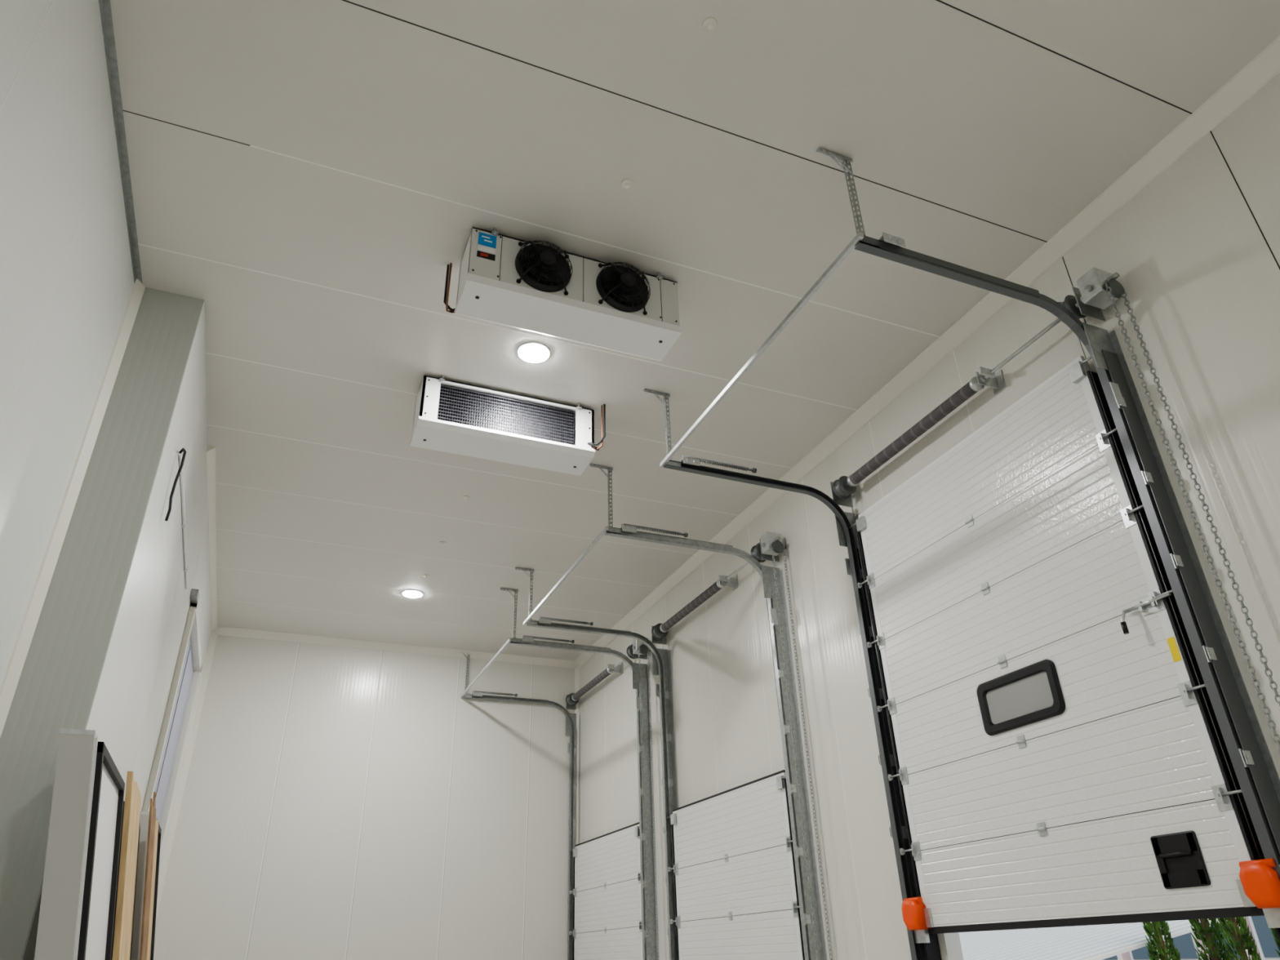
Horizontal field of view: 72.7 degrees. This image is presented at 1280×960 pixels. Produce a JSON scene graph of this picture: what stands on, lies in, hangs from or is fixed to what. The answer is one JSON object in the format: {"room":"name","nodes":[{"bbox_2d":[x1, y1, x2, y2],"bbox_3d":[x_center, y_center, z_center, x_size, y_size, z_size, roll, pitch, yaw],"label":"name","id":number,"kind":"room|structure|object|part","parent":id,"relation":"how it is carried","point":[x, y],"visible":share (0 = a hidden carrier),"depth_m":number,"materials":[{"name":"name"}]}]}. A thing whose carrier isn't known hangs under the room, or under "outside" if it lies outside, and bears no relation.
{"room":"refrigerated loading dock","nodes":[
{"label":"refrigerated loading dock","id":0,"kind":"room"},
{"bbox_2d":[0,0,133,687],"bbox_3d":[-1.384,-1.073,0.410,0.121,5.550,9.750,10,-31,-21],"label":"wall","id":1,"kind":"structure","parent":0,"point":[67,278],"depth_m":4.03,"materials":[{"name":"white"}]},
{"bbox_2d":[0,278,145,737],"bbox_3d":[-3.175,1.142,4.321,0.050,5.550,0.075,10,-31,-21],"label":"trim","id":2,"kind":"structure","parent":1,"relation":"attached to","point":[16,662],"depth_m":4.84,"materials":[{"name":"white plastic"}]},
{"bbox_2d":[98,0,142,284],"bbox_3d":[-1.387,-3.471,1.763,0.035,0.045,9.740,10,-31,-21],"label":"trim","id":3,"kind":"structure","parent":1,"relation":"attached to","point":[105,11],"depth_m":4.61,"materials":[{"name":"metal"}]},
{"bbox_2d":[33,329,211,959],"bbox_3d":[-4.288,2.849,7.350,0.121,5.550,6.600,10,-31,-21],"label":"wall","id":4,"kind":"structure","parent":0,"point":[131,719],"depth_m":6.41,"materials":[{"name":"white"}]},
{"bbox_2d":[34,728,124,959],"bbox_3d":[-2.505,2.535,3.799,0.563,2.572,1.142,10,-31,-21],"label":"door leaf","id":5,"kind":"structure","parent":4,"relation":"in","point":[76,921],"depth_m":3.78,"materials":[{"name":"grey plastic"}]},
{"bbox_2d":[131,811,161,959],"bbox_3d":[-3.704,3.930,6.394,0.548,2.702,0.702,10,-31,-21],"label":"door leaf","id":6,"kind":"structure","parent":4,"relation":"in","point":[144,815],"depth_m":6.55,"materials":[{"name":"grey plastic"}]},
{"bbox_2d":[142,588,201,853],"bbox_3d":[-4.627,3.657,7.975,0.160,4.760,2.460,10,-31,-21],"label":"door","id":7,"kind":"structure","parent":4,"relation":"in","point":[158,780],"depth_m":8.88,"materials":[{"name":"white metal"}]},
{"bbox_2d":[164,448,186,520],"bbox_3d":[-3.061,0.017,5.744,0.092,0.529,0.043,-22,-35,33],"label":"hanging cable","id":8,"kind":"object","parent":4,"relation":"attached to","point":[182,450],"visible":1,"depth_m":5.74,"materials":[{"name":"black rubber"}]},
{"bbox_2d":[178,453,188,589],"bbox_3d":[-3.549,0.387,6.772,0.028,0.143,2.241,10,-31,-21],"label":"conduit","id":9,"kind":"object","parent":4,"relation":"attached to","point":[181,475],"visible":0.95,"depth_m":6.67,"materials":[{"name":"white paint"}]},
{"bbox_2d":[206,445,217,630],"bbox_3d":[-4.611,0.851,9.394,0.060,0.060,4.890,10,-31,-21],"label":"trim","id":10,"kind":"structure","parent":4,"relation":"attached to","point":[211,451],"depth_m":8.74,"materials":[{"name":"white plastic"}]},
{"bbox_2d":[153,635,574,959],"bbox_3d":[-3.441,4.766,10.869,5.840,5.550,0.142,10,-31,-21],"label":"wall","id":11,"kind":"structure","parent":0,"point":[339,802],"depth_m":11.14,"materials":[{"name":"white"}]},
{"bbox_2d":[155,629,217,920],"bbox_3d":[-5.455,4.349,10.001,0.080,5.550,0.080,10,-31,-21],"label":"trim","id":12,"kind":"structure","parent":11,"relation":"attached to","point":[166,852],"depth_m":10.47,"materials":[{"name":"white plastic"}]},
{"bbox_2d":[214,626,577,668],"bbox_3d":[-3.237,2.367,12.186,5.050,0.090,0.090,10,-31,-21],"label":"trim","id":13,"kind":"structure","parent":11,"relation":"attached to","point":[224,631],"depth_m":12.08,"materials":[{"name":"white plastic"}]},
{"bbox_2d":[574,666,579,846],"bbox_3d":[-0.869,5.176,11.758,0.060,5.550,0.050,10,-31,-21],"label":"trim","id":14,"kind":"structure","parent":11,"relation":"attached to","point":[576,669],"depth_m":12.46,"materials":[{"name":"white plastic"}]},
{"bbox_2d":[439,541,446,545],"bbox_3d":[-2.100,0.678,9.260,0.072,0.024,0.072,10,-31,-21],"label":"cap","id":15,"kind":"object","parent":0,"point":[442,543],"depth_m":9.25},
{"bbox_2d":[462,495,470,500],"bbox_3d":[-1.675,0.178,8.378,0.072,0.024,0.072,10,-31,-21],"label":"cap","id":16,"kind":"object","parent":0,"point":[465,497],"depth_m":8.36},
{"bbox_2d":[110,0,1279,660],"bbox_3d":[-0.278,-1.534,5.504,5.840,0.121,17.050,10,-31,-21],"label":"ceiling","id":17,"kind":"structure","parent":0,"point":[313,173],"depth_m":5.24,"materials":[{"name":"grey metal"}]},
{"bbox_2d":[401,589,422,597],"bbox_3d":[-2.745,1.372,10.489,0.248,0.016,0.248,10,-31,-21],"label":"recessed light","id":18,"kind":"object","parent":17,"relation":"in","point":[407,593],"depth_m":10.46,"materials":[{"name":"white plastic"}]},
{"bbox_2d":[462,587,521,697],"bbox_3d":[-2.022,2.182,11.317,0.280,0.668,2.548,10,-31,-21],"label":"hangers","id":19,"kind":"object","parent":17,"relation":"hanging from","point":[469,695],"visible":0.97,"depth_m":10.45,"materials":[{"name":"metal"}]},
{"bbox_2d":[409,374,605,475],"bbox_3d":[-1.041,-0.413,6.894,1.448,0.459,0.527,10,-31,-21],"label":"evaporator unit","id":20,"kind":"object","parent":17,"relation":"hanging from","point":[450,416],"depth_m":6.75,"materials":[{"name":"white metal"}]},
{"bbox_2d":[516,341,551,362],"bbox_3d":[-0.783,-0.940,6.412,0.248,0.016,0.248,10,-31,-21],"label":"recessed light","id":21,"kind":"object","parent":17,"relation":"in","point":[530,351],"depth_m":6.39,"materials":[{"name":"white plastic"}]},
{"bbox_2d":[443,226,681,360],"bbox_3d":[-0.469,-1.182,5.534,1.448,0.459,0.527,10,-31,-21],"label":"evaporator unit","id":22,"kind":"object","parent":17,"relation":"hanging from","point":[504,280],"depth_m":5.39,"materials":[{"name":"white metal"}]},
{"bbox_2d":[515,463,620,625],"bbox_3d":[-0.802,0.744,8.781,0.280,0.668,2.548,10,-31,-21],"label":"hangers","id":23,"kind":"object","parent":17,"relation":"hanging from","point":[608,468],"visible":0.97,"depth_m":7.92,"materials":[{"name":"metal"}]},
{"bbox_2d":[621,178,633,189],"bbox_3d":[-0.073,-1.711,5.048,0.072,0.024,0.072,10,-31,-21],"label":"cap","id":24,"kind":"object","parent":17,"relation":"attached to","point":[627,184],"depth_m":5.04,"materials":[{"name":"white plastic"}]},
{"bbox_2d":[702,17,716,31],"bbox_3d":[0.336,-2.193,4.197,0.072,0.024,0.072,10,-31,-21],"label":"cap","id":25,"kind":"object","parent":17,"relation":"attached to","point":[709,24],"depth_m":4.19,"materials":[{"name":"white plastic"}]},
{"bbox_2d":[643,146,879,466],"bbox_3d":[0.650,-0.968,5.765,0.280,0.668,2.548,10,-31,-21],"label":"hangers","id":26,"kind":"object","parent":17,"relation":"hanging from","point":[848,171],"visible":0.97,"depth_m":4.89,"materials":[{"name":"metal"}]},
{"bbox_2d":[579,72,1279,959],"bbox_3d":[2.418,1.413,5.129,0.121,5.550,17.050,10,-31,-21],"label":"wall","id":27,"kind":"structure","parent":0,"point":[1195,253],"depth_m":6.08,"materials":[{"name":"white metal"}]},
{"bbox_2d":[565,644,647,709],"bbox_3d":[-0.501,2.664,11.721,0.227,0.210,2.760,10,-31,-21],"label":"shaft","id":28,"kind":"object","parent":27,"relation":"attached to","point":[572,699],"visible":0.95,"depth_m":11.71,"materials":[{"name":"grey metal"}]},
{"bbox_2d":[573,658,635,902],"bbox_3d":[-0.429,4.830,10.576,0.034,4.830,2.335,10,-31,-21],"label":"cables","id":29,"kind":"object","parent":28,"relation":"hanging from","point":[635,659],"visible":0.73,"depth_m":11.58,"materials":[{"name":"metal"}]},
{"bbox_2d":[632,638,650,654],"bbox_3d":[0.033,2.036,10.598,0.237,0.215,0.195,10,-31,-21],"label":"chain hoist","id":30,"kind":"object","parent":27,"relation":"attached to","point":[644,649],"visible":0.84,"depth_m":10.55,"materials":[{"name":"grey metal"}]},
{"bbox_2d":[638,647,659,959],"bbox_3d":[0.106,3.954,9.480,0.149,4.391,0.029,10,-31,-21],"label":"chain","id":31,"kind":"object","parent":30,"relation":"hanging from","point":[638,647],"visible":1,"depth_m":9.64,"materials":[{"name":"metal"}]},
{"bbox_2d":[651,538,778,644],"bbox_3d":[0.719,1.226,9.185,0.227,0.210,2.760,10,-31,-21],"label":"shaft","id":32,"kind":"object","parent":27,"relation":"attached to","point":[659,631],"visible":0.98,"depth_m":9.16,"materials":[{"name":"grey metal"}]},
{"bbox_2d":[662,560,786,934],"bbox_3d":[0.791,3.392,8.041,0.034,4.830,2.335,10,-31,-21],"label":"cables","id":33,"kind":"object","parent":32,"relation":"hanging from","point":[762,560],"visible":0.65,"depth_m":8.97,"materials":[{"name":"metal"}]},
{"bbox_2d":[760,531,786,555],"bbox_3d":[1.253,0.598,8.062,0.237,0.215,0.195,10,-31,-21],"label":"chain hoist","id":34,"kind":"object","parent":27,"relation":"attached to","point":[768,538],"visible":1,"depth_m":8.04,"materials":[{"name":"grey metal"}]},
{"bbox_2d":[770,543,832,959],"bbox_3d":[1.326,2.516,6.944,0.149,4.391,0.029,10,-31,-21],"label":"chain","id":35,"kind":"object","parent":34,"relation":"hanging from","point":[806,744],"visible":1,"depth_m":7.05,"materials":[{"name":"metal"}]},
{"bbox_2d":[573,35,1279,667],"bbox_3d":[2.242,-0.992,6.409,0.100,0.095,16.650,10,-31,-21],"label":"trim","id":36,"kind":"structure","parent":27,"relation":"attached to","point":[1263,68],"depth_m":5.75,"materials":[{"name":"white plastic"}]},
{"bbox_2d":[830,286,1105,507],"bbox_3d":[2.171,-0.485,6.168,0.227,0.210,2.760,10,-31,-21],"label":"shaft","id":37,"kind":"object","parent":27,"relation":"attached to","point":[842,488],"visible":0.96,"depth_m":6.09,"materials":[{"name":"grey metal"}]},
{"bbox_2d":[849,337,1261,859],"bbox_3d":[2.220,0.937,5.435,0.034,3.130,2.335,10,-31,-21],"label":"cables","id":38,"kind":"object","parent":37,"relation":"hanging from","point":[1078,338],"visible":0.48,"depth_m":4.60,"materials":[{"name":"metal"}]},
{"bbox_2d":[1076,266,1124,309],"bbox_3d":[2.705,-1.113,5.045,0.237,0.215,0.195,10,-31,-21],"label":"chain hoist","id":39,"kind":"object","parent":27,"relation":"attached to","point":[1092,287],"visible":0.98,"depth_m":5.02,"materials":[{"name":"grey metal"}]},
{"bbox_2d":[1105,283,1279,755],"bbox_3d":[2.778,0.805,3.928,0.149,4.391,0.029,10,-31,-21],"label":"chain","id":40,"kind":"object","parent":39,"relation":"hanging from","point":[1174,465],"visible":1,"depth_m":4.27,"materials":[{"name":"metal"}]},
{"bbox_3d":[-0.122,3.440,2.757,5.840,0.150,17.050,10,-31,-21],"label":"floor","id":41,"kind":"structure","parent":0,"visible":0},
{"bbox_2d":[0,287,205,959],"bbox_3d":[-3.153,1.244,4.507,0.554,5.550,0.300,10,-31,-21],"label":"column","id":42,"kind":"structure","parent":41,"relation":"on","point":[64,681],"depth_m":4.76,"materials":[{"name":"grey"}]},
{"bbox_2d":[111,771,141,959],"bbox_3d":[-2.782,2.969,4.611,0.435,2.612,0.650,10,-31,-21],"label":"panel","id":43,"kind":"object","parent":41,"relation":"on","point":[127,868],"visible":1,"depth_m":4.83,"materials":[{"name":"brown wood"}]},
{"bbox_2d":[139,791,155,959],"bbox_3d":[-3.070,3.326,5.329,0.430,2.696,0.450,10,-31,-21],"label":"cardboard sheet","id":44,"kind":"object","parent":41,"relation":"on","point":[152,819],"visible":1,"depth_m":5.61,"materials":[{"name":"brown cardboard"}]},
{"bbox_2d":[146,818,158,959],"bbox_3d":[-3.345,3.659,5.837,0.426,2.620,0.520,10,-31,-21],"label":"plywood sheet","id":45,"kind":"object","parent":41,"relation":"on","point":[149,938],"visible":0.37,"depth_m":6.26,"materials":[{"name":"brown wood"}]},
{"bbox_2d":[460,637,657,959],"bbox_3d":[-1.148,4.724,10.290,1.749,4.938,2.640,10,-31,-21],"label":"tracks","id":46,"kind":"object","parent":41,"relation":"on","point":[570,731],"visible":0.94,"depth_m":10.38,"materials":[{"name":"metal"}]},
{"bbox_2d":[471,635,574,696],"bbox_3d":[-1.577,2.482,11.318,0.640,0.079,2.580,10,-31,-21],"label":"spring","id":47,"kind":"object","parent":46,"relation":"attached to","point":[526,638],"visible":1,"depth_m":10.37,"materials":[{"name":"grey metal"}]},
{"bbox_2d":[568,822,642,959],"bbox_3d":[-0.394,5.714,10.092,0.094,2.983,2.500,10,-31,-21],"label":"garage door","id":48,"kind":"structure","parent":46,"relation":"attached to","point":[612,858],"depth_m":10.37,"materials":[{"name":"white metal"}]},
{"bbox_3d":[-0.417,5.715,10.080,0.044,2.900,2.500,10,-31,-21],"label":"hinges","id":49,"kind":"part","parent":48,"relation":"part of","materials":[{"name":"silver metal"}]},
{"bbox_2d":[523,526,826,959],"bbox_3d":[0.072,3.286,7.755,1.749,4.938,2.640,10,-31,-21],"label":"tracks","id":50,"kind":"object","parent":41,"relation":"on","point":[766,573],"visible":0.98,"depth_m":7.80,"materials":[{"name":"metal"}]},
{"bbox_2d":[537,523,688,626],"bbox_3d":[-0.357,1.044,8.783,0.640,0.079,2.580,10,-31,-21],"label":"spring","id":51,"kind":"object","parent":50,"relation":"attached to","point":[631,528],"visible":1,"depth_m":7.83,"materials":[{"name":"grey metal"}]},
{"bbox_2d":[666,769,803,959],"bbox_3d":[0.826,4.276,7.557,0.094,2.983,2.500,10,-31,-21],"label":"garage door","id":52,"kind":"structure","parent":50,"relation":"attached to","point":[748,822],"depth_m":7.78,"materials":[{"name":"white metal"}]},
{"bbox_3d":[0.803,4.277,7.545,0.044,2.900,2.500,10,-31,-21],"label":"hinges","id":53,"kind":"part","parent":52,"relation":"part of","materials":[{"name":"silver metal"}]},
{"bbox_2d":[659,231,1279,959],"bbox_3d":[1.524,1.575,4.738,1.749,4.938,2.640,10,-31,-21],"label":"tracks","id":54,"kind":"object","parent":41,"relation":"on","point":[1251,766],"visible":0.95,"depth_m":4.68,"materials":[{"name":"metal"}]},
{"bbox_2d":[680,231,906,473],"bbox_3d":[1.095,-0.667,5.766,0.640,0.079,2.580,10,-31,-21],"label":"spring","id":55,"kind":"object","parent":54,"relation":"attached to","point":[886,237],"visible":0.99,"depth_m":6.65,"materials":[{"name":"grey metal"}]},
{"bbox_2d":[848,355,1279,943],"bbox_3d":[2.212,1.094,5.339,0.140,3.033,2.505,10,-31,-21],"label":"garage door","id":56,"kind":"structure","parent":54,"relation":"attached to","point":[1125,763],"depth_m":5.08,"materials":[{"name":"white metal"}]},
{"bbox_3d":[1.773,2.837,5.604,0.090,0.262,0.155,10,-31,-21],"label":"bottom bracket cover","id":57,"kind":"part","parent":56,"relation":"part of","materials":[{"name":"orange plastic"}]},
{"bbox_2d":[976,659,1065,735],"bbox_3d":[2.248,1.300,5.173,0.022,0.316,0.630,10,-31,-21],"label":"viewing window","id":58,"kind":"structure","parent":56,"relation":"attached to","point":[1020,693],"depth_m":5.15,"materials":[{"name":"black plastic"}]},
{"bbox_3d":[2.208,1.079,5.349,0.044,2.900,2.500,10,-31,-21],"label":"hinges","id":59,"kind":"part","parent":56,"relation":"part of","materials":[{"name":"silver metal"}]},
{"bbox_2d":[1120,591,1171,634],"bbox_3d":[2.612,0.679,4.463,0.077,0.160,0.280,18,-34,-31],"label":"bolt","id":60,"kind":"object","parent":56,"relation":"attached to","point":[1147,606],"visible":1,"depth_m":4.50,"materials":[{"name":"grey metal"}]},
{"bbox_2d":[1166,636,1182,662],"bbox_3d":[2.659,0.844,4.328,0.002,0.120,0.042,10,-31,-21],"label":"warning label","id":61,"kind":"object","parent":56,"relation":"attached to","point":[1171,642],"visible":1,"depth_m":4.33,"materials":[{"name":"yellow plastic"}]},
{"bbox_2d":[1150,830,1210,888],"bbox_3d":[2.554,1.804,4.126,0.026,0.236,0.240,10,-31,-21],"label":"handle","id":62,"kind":"object","parent":56,"relation":"attached to","point":[1180,860],"depth_m":4.12,"materials":[{"name":"black plastic"}]},
{"bbox_3d":[2.680,1.768,3.718,0.090,0.262,0.155,10,-31,-21],"label":"bottom bracket cover","id":63,"kind":"part","parent":56,"relation":"part of","materials":[{"name":"orange plastic"}]},
{"label":"outside","id":64,"kind":"structure","parent":0,"visible":0},
{"bbox_3d":[23.946,14.570,21.955,55.660,0.200,90.000,10,-31,-21],"label":"ground","id":65,"kind":"structure","parent":64,"visible":0},
{"bbox_2d":[958,918,1226,959],"bbox_3d":[6.335,11.013,18.114,6.800,3.280,10.400,10,-31,-21],"label":"building","id":66,"kind":"structure","parent":65,"relation":"on","point":[1090,942],"depth_m":16.18,"materials":[{"name":"white metal"}]},
{"bbox_2d":[1142,920,1180,959],"bbox_3d":[8.483,7.985,13.898,0.700,4.389,0.715,10,-31,-21],"label":"conifer tree","id":67,"kind":"object","parent":65,"relation":"on","point":[1157,942],"visible":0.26,"depth_m":14.09,"materials":[{"name":"green plant"}]},
{"bbox_2d":[1102,915,1279,959],"bbox_3d":[21.024,10.354,25.433,9.000,10.700,19.000,10,-31,-21],"label":"house","id":68,"kind":"structure","parent":65,"relation":"on","point":[1262,935],"depth_m":24.30,"materials":[{"name":"blue"}]},
{"bbox_2d":[1188,918,1230,959],"bbox_3d":[9.009,7.612,13.541,0.726,4.668,0.698,10,-31,-21],"label":"conifer tree","id":69,"kind":"object","parent":65,"relation":"on","point":[1210,940],"visible":0.23,"depth_m":13.68,"materials":[{"name":"green plant"}]},
{"bbox_2d":[1217,916,1261,959],"bbox_3d":[9.012,7.406,12.776,0.710,4.289,0.706,10,-31,-21],"label":"conifer tree","id":70,"kind":"object","parent":65,"relation":"on","point":[1242,940],"visible":0.34,"depth_m":13.00,"materials":[{"name":"green plant"}]},
{"bbox_2d":[1270,928,1279,959],"bbox_3d":[9.589,7.011,12.612,0.709,4.791,0.699,10,-31,-21],"label":"conifer tree","id":71,"kind":"object","parent":65,"relation":"on","point":[1273,931],"visible":0.02,"depth_m":12.82,"materials":[{"name":"green plant"}]}
]}

